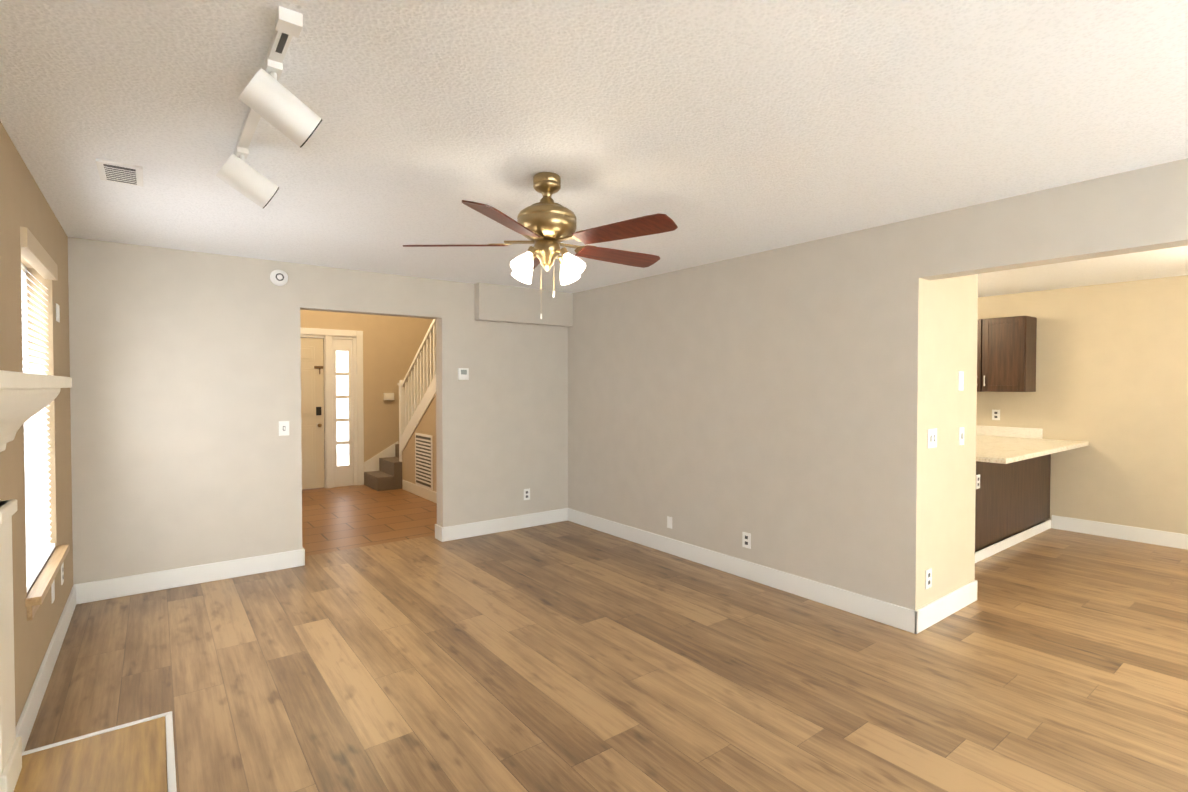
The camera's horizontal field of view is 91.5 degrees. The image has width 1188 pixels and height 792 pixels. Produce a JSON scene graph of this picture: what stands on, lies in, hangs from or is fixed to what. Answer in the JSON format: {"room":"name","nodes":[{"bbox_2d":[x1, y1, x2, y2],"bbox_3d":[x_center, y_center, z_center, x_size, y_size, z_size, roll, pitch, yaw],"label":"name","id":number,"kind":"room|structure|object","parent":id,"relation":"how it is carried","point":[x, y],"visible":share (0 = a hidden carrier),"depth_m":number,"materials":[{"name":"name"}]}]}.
{"room":"living room","nodes":[
{"label":"living room","id":0,"kind":"room"},
{"bbox_2d":[0,121,72,725],"bbox_3d":[-1.413,0.222,1.009,0.150,2.440,7.300,-1,1,-37],"label":"wall","id":1,"kind":"structure","parent":0,"point":[23,202],"depth_m":2.65,"materials":[{"name":"beige paint"}]},
{"bbox_2d":[20,227,69,620],"bbox_3d":[-2.747,0.114,2.813,0.190,1.670,1.030,-1,1,-37],"label":"window","id":2,"kind":"structure","parent":1,"relation":"in","point":[40,547],"depth_m":2.83,"materials":[{"name":"white wood"}]},
{"bbox_2d":[16,584,79,751],"bbox_3d":[-2.744,1.340,2.918,0.015,0.135,2.380,-1,1,-37],"label":"baseboard","id":3,"kind":"structure","parent":1,"relation":"attached to","point":[26,721],"depth_m":2.77,"materials":[{"name":"white wood"}]},
{"bbox_2d":[51,580,54,602],"bbox_3d":[-2.874,1.035,3.078,0.007,0.115,0.075,-1,1,-37],"label":"outlet","id":4,"kind":"object","parent":1,"relation":"attached to","point":[53,591],"visible":0.83,"depth_m":3.07,"materials":[{"name":"white plastic"}]},
{"bbox_2d":[56,303,59,321],"bbox_3d":[-3.104,-0.481,3.354,0.007,0.100,0.110,-1,1,-37],"label":"light switch","id":5,"kind":"object","parent":1,"relation":"attached to","point":[57,313],"visible":1,"depth_m":3.33,"materials":[{"name":"white plastic"}]},
{"bbox_2d":[61,562,63,584],"bbox_3d":[-3.110,1.039,3.389,0.006,0.115,0.075,-1,1,-37],"label":"outlet","id":6,"kind":"object","parent":1,"relation":"attached to","point":[62,573],"visible":0.94,"depth_m":3.38,"materials":[{"name":"white plastic"}]},
{"bbox_2d":[68,237,567,584],"bbox_3d":[-1.785,-1.134,5.192,4.347,5.000,0.150,-1,1,-37],"label":"wall","id":7,"kind":"structure","parent":0,"point":[185,376],"depth_m":4.39,"materials":[{"name":"beige paint"}]},
{"bbox_2d":[80,547,304,603],"bbox_3d":[-2.895,1.315,4.289,1.372,0.135,0.015,-1,1,-37],"label":"baseboard","id":8,"kind":"structure","parent":7,"relation":"attached to","point":[99,590],"depth_m":4.22,"materials":[{"name":"white wood"}]},
{"bbox_2d":[270,270,287,285],"bbox_3d":[-2.474,-0.932,4.554,0.128,0.128,0.036,-1,1,-37],"label":"smoke detector","id":9,"kind":"object","parent":7,"relation":"attached to","point":[278,277],"visible":0.98,"depth_m":4.54,"materials":[{"name":"white plastic"}]},
{"bbox_2d":[279,421,288,435],"bbox_3d":[-2.461,0.257,4.600,0.075,0.115,0.013,-1,1,-37],"label":"light switch","id":10,"kind":"object","parent":7,"relation":"attached to","point":[283,428],"visible":1,"depth_m":4.60,"materials":[{"name":"white plastic"}]},
{"bbox_2d":[435,524,439,539],"bbox_3d":[-1.260,1.289,5.726,0.643,0.135,0.035,-1,1,-37],"label":"baseboard","id":11,"kind":"structure","parent":7,"relation":"attached to","point":[437,528],"depth_m":5.49,"materials":[{"name":"white wood"}]},
{"bbox_2d":[458,368,468,379],"bbox_3d":[-1.242,-0.209,5.509,0.100,0.110,0.026,-1,1,-37],"label":"thermostat","id":12,"kind":"object","parent":7,"relation":"attached to","point":[463,373],"visible":1,"depth_m":5.50,"materials":[{"name":"white plastic"}]},
{"bbox_2d":[440,508,567,541],"bbox_3d":[-0.867,1.288,5.830,1.393,0.135,0.015,-1,1,-37],"label":"baseboard","id":13,"kind":"structure","parent":7,"relation":"attached to","point":[449,533],"depth_m":5.78,"materials":[{"name":"white wood"}]},
{"bbox_2d":[524,488,529,499],"bbox_3d":[-0.691,1.013,5.962,0.075,0.115,0.006,-1,1,-37],"label":"outlet","id":14,"kind":"object","parent":7,"relation":"attached to","point":[526,494],"visible":1,"depth_m":5.96,"materials":[{"name":"white plastic"}]},
{"bbox_2d":[300,310,432,461],"bbox_3d":[-3.588,-1.192,8.430,2.940,5.000,0.150,-1,1,-37],"label":"wall","id":15,"kind":"structure","parent":0,"point":[391,345],"depth_m":8.64,"materials":[{"name":"paint"}]},
{"bbox_2d":[300,338,324,489],"bbox_3d":[-4.178,0.249,7.929,0.903,2.113,0.133,-1,1,-37],"label":"front door","id":16,"kind":"structure","parent":15,"relation":"in","point":[312,404],"depth_m":8.12,"materials":[{"name":"white wood"}]},
{"bbox_2d":[300,327,363,487],"bbox_3d":[-4.050,0.184,8.088,1.560,2.260,0.156,-1,1,-37],"label":"door frame","id":17,"kind":"structure","parent":15,"relation":"attached to","point":[343,416],"depth_m":8.38,"materials":[{"name":"white wood"}]},
{"bbox_2d":[383,393,393,399],"bbox_3d":[-3.085,0.008,8.707,0.150,0.110,0.048,-1,1,-37],"label":"door chime","id":18,"kind":"object","parent":15,"relation":"attached to","point":[388,396],"visible":0.98,"depth_m":8.68,"materials":[{"name":"beige plastic"}]},
{"bbox_2d":[302,485,436,555],"bbox_3d":[-2.560,1.382,7.123,3.300,0.100,3.550,-1,1,-37],"label":"floor","id":19,"kind":"structure","parent":0,"point":[343,518],"depth_m":6.41,"materials":[{"name":"brown wood"}]},
{"bbox_2d":[364,319,435,490],"bbox_3d":[-1.806,-0.391,7.494,1.307,3.431,3.514,-1,1,-37],"label":"staircase","id":20,"kind":"structure","parent":19,"relation":"on","point":[383,470],"depth_m":8.02,"materials":[{"name":"white wood"}]},
{"bbox_2d":[402,395,436,491],"bbox_3d":[-1.815,0.112,7.075,0.095,2.442,2.844,-1,1,-37],"label":"wall","id":21,"kind":"structure","parent":0,"point":[427,424],"depth_m":7.58,"materials":[{"name":"paint"}]},
{"bbox_2d":[402,480,436,502],"bbox_3d":[-1.844,1.266,7.043,0.015,0.135,2.800,-1,1,-37],"label":"baseboard","id":22,"kind":"structure","parent":21,"relation":"attached to","point":[423,492],"depth_m":7.60,"materials":[{"name":"white wood"}]},
{"bbox_2d":[415,433,432,489],"bbox_3d":[-2.214,0.840,7.520,0.016,0.690,0.580,-1,1,-37],"label":"air vent","id":23,"kind":"object","parent":21,"relation":"in","point":[423,460],"visible":1,"depth_m":7.49,"materials":[{"name":"white metal"}]},
{"bbox_2d":[474,282,572,326],"bbox_3d":[-0.687,-0.911,5.873,1.091,0.350,0.100,-1,1,-37],"label":"wall","id":24,"kind":"structure","parent":0,"point":[504,303],"depth_m":5.79,"materials":[{"name":"beige paint"}]},
{"bbox_2d":[0,0,1187,296],"bbox_3d":[1.947,-1.086,3.098,8.057,0.100,8.000,-1,1,-37],"label":"ceiling","id":25,"kind":"structure","parent":0,"point":[718,130],"depth_m":2.13,"materials":[{"name":"white paint"}]},
{"bbox_2d":[95,158,142,186],"bbox_3d":[-2.171,-1.020,2.658,0.160,0.015,0.290,-1,1,-37],"label":"ceiling vent","id":26,"kind":"object","parent":25,"relation":"in","point":[118,172],"visible":0.98,"depth_m":2.63,"materials":[{"name":"white metal"}]},
{"bbox_2d":[216,6,321,208],"bbox_3d":[-1.142,-0.895,2.010,0.224,0.241,1.220,-1,1,-37],"label":"track spotlight","id":27,"kind":"object","parent":25,"relation":"attached to","point":[265,94],"visible":1,"depth_m":1.73,"materials":[{"name":"white metal"}]},
{"bbox_2d":[403,172,677,318],"bbox_3d":[-0.180,-0.696,2.738,1.245,0.663,1.290,-1,1,-37],"label":"ceiling fan","id":28,"kind":"object","parent":25,"relation":"hanging from","point":[546,225],"visible":1,"depth_m":2.63,"materials":[{"name":"brown wood"}]},
{"bbox_2d":[24,521,1187,791],"bbox_3d":[1.911,1.453,3.192,8.057,0.100,8.120,-1,1,-37],"label":"floor","id":29,"kind":"structure","parent":0,"point":[564,657],"depth_m":2.91,"materials":[{"name":"brown wood"}]},
{"bbox_2d":[0,370,176,791],"bbox_3d":[-1.280,0.690,1.369,0.483,1.490,1.900,-1,1,-37],"label":"fireplace","id":30,"kind":"object","parent":29,"relation":"on","point":[137,756],"visible":1,"depth_m":1.86,"materials":[{"name":"white wood"}]},
{"bbox_2d":[975,453,1052,562],"bbox_3d":[3.701,0.924,5.573,2.007,0.870,0.600,-1,1,-37],"label":"base cabinet","id":31,"kind":"object","parent":29,"relation":"on","point":[1012,496],"depth_m":5.25,"materials":[{"name":"brown wood"}]},
{"bbox_2d":[976,474,979,488],"bbox_3d":[3.174,0.709,4.786,0.075,0.115,0.006,-1,1,-37],"label":"outlet","id":32,"kind":"object","parent":31,"relation":"attached to","point":[977,481],"visible":1,"depth_m":4.78,"materials":[{"name":"white plastic"}]},
{"bbox_2d":[976,433,1088,464],"bbox_3d":[3.699,0.472,5.393,2.217,0.040,0.930,-1,1,-37],"label":"countertop","id":33,"kind":"structure","parent":31,"relation":"on","point":[997,450],"depth_m":5.17,"materials":[{"name":"beige stone"}]},
{"bbox_2d":[568,158,1187,610],"bbox_3d":[2.137,0.172,3.799,0.874,2.440,7.150,-1,1,-37],"label":"wall","id":34,"kind":"structure","parent":0,"point":[787,407],"depth_m":3.88,"materials":[{"name":"beige paint"}]},
{"bbox_2d":[667,516,671,528],"bbox_3d":[0.657,1.099,5.034,0.007,0.100,0.060,-1,1,-37],"label":"electrical outlet","id":35,"kind":"object","parent":34,"relation":"attached to","point":[669,522],"visible":1,"depth_m":5.03,"materials":[{"name":"white plastic"}]},
{"bbox_2d":[568,508,919,633],"bbox_3d":[0.804,1.305,4.839,0.015,0.135,3.615,-1,1,-37],"label":"baseboard","id":36,"kind":"structure","parent":34,"relation":"attached to","point":[894,614],"depth_m":4.21,"materials":[{"name":"white wood"}]},
{"bbox_2d":[742,532,750,548],"bbox_3d":[1.154,1.091,4.381,0.006,0.115,0.075,-1,1,-37],"label":"electrical outlet","id":37,"kind":"object","parent":34,"relation":"attached to","point":[746,540],"visible":1,"depth_m":4.38,"materials":[{"name":"white plastic"}]},
{"bbox_2d":[925,568,931,588],"bbox_3d":[2.028,1.107,3.508,0.075,0.115,0.006,-1,1,-37],"label":"outlet","id":38,"kind":"object","parent":34,"relation":"attached to","point":[928,583],"visible":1,"depth_m":3.50,"materials":[{"name":"white plastic"}]},
{"bbox_2d":[927,428,936,447],"bbox_3d":[2.054,0.257,3.508,0.120,0.115,0.013,-1,1,-37],"label":"light switch","id":39,"kind":"object","parent":34,"relation":"attached to","point":[932,439],"visible":1,"depth_m":3.50,"materials":[{"name":"white plastic"}]},
{"bbox_2d":[920,580,977,631],"bbox_3d":[2.260,1.326,3.683,0.872,0.135,0.015,-1,1,-37],"label":"baseboard","id":40,"kind":"structure","parent":34,"relation":"attached to","point":[943,607],"depth_m":3.65,"materials":[{"name":"white wood"}]},
{"bbox_2d":[958,371,963,390],"bbox_3d":[2.379,-0.098,3.752,0.075,0.125,0.007,-1,1,-37],"label":"light switch","id":41,"kind":"object","parent":34,"relation":"attached to","point":[960,380],"visible":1,"depth_m":3.75,"materials":[{"name":"white plastic"}]},
{"bbox_2d":[959,427,963,444],"bbox_3d":[2.396,0.262,3.768,0.075,0.115,0.013,-1,1,-37],"label":"light switch","id":42,"kind":"object","parent":34,"relation":"attached to","point":[961,435],"visible":1,"depth_m":3.76,"materials":[{"name":"white plastic"}]},
{"bbox_2d":[976,275,1187,533],"bbox_3d":[5.095,0.141,5.512,0.150,2.440,8.000,-1,1,-37],"label":"wall","id":43,"kind":"structure","parent":0,"point":[1112,374],"depth_m":5.55,"materials":[{"name":"beige paint"}]},
{"bbox_2d":[992,410,999,419],"bbox_3d":[4.385,0.206,6.318,0.006,0.115,0.075,-1,1,-37],"label":"outlet","id":44,"kind":"object","parent":43,"relation":"attached to","point":[995,414],"visible":1,"depth_m":6.32,"materials":[{"name":"white plastic"}]},
{"bbox_2d":[977,316,1036,391],"bbox_3d":[4.214,-0.433,6.251,0.341,0.770,0.829,-1,1,-37],"label":"upper cabinet","id":45,"kind":"object","parent":43,"relation":"attached to","point":[1006,354],"visible":0.31,"depth_m":5.95,"materials":[{"name":"brown wood"}]},
{"bbox_2d":[1051,515,1187,549],"bbox_3d":[6.023,1.317,4.175,0.015,0.135,4.415,-1,1,-37],"label":"baseboard","id":46,"kind":"structure","parent":43,"relation":"attached to","point":[1150,536],"depth_m":5.49,"materials":[{"name":"white wood"}]}
]}

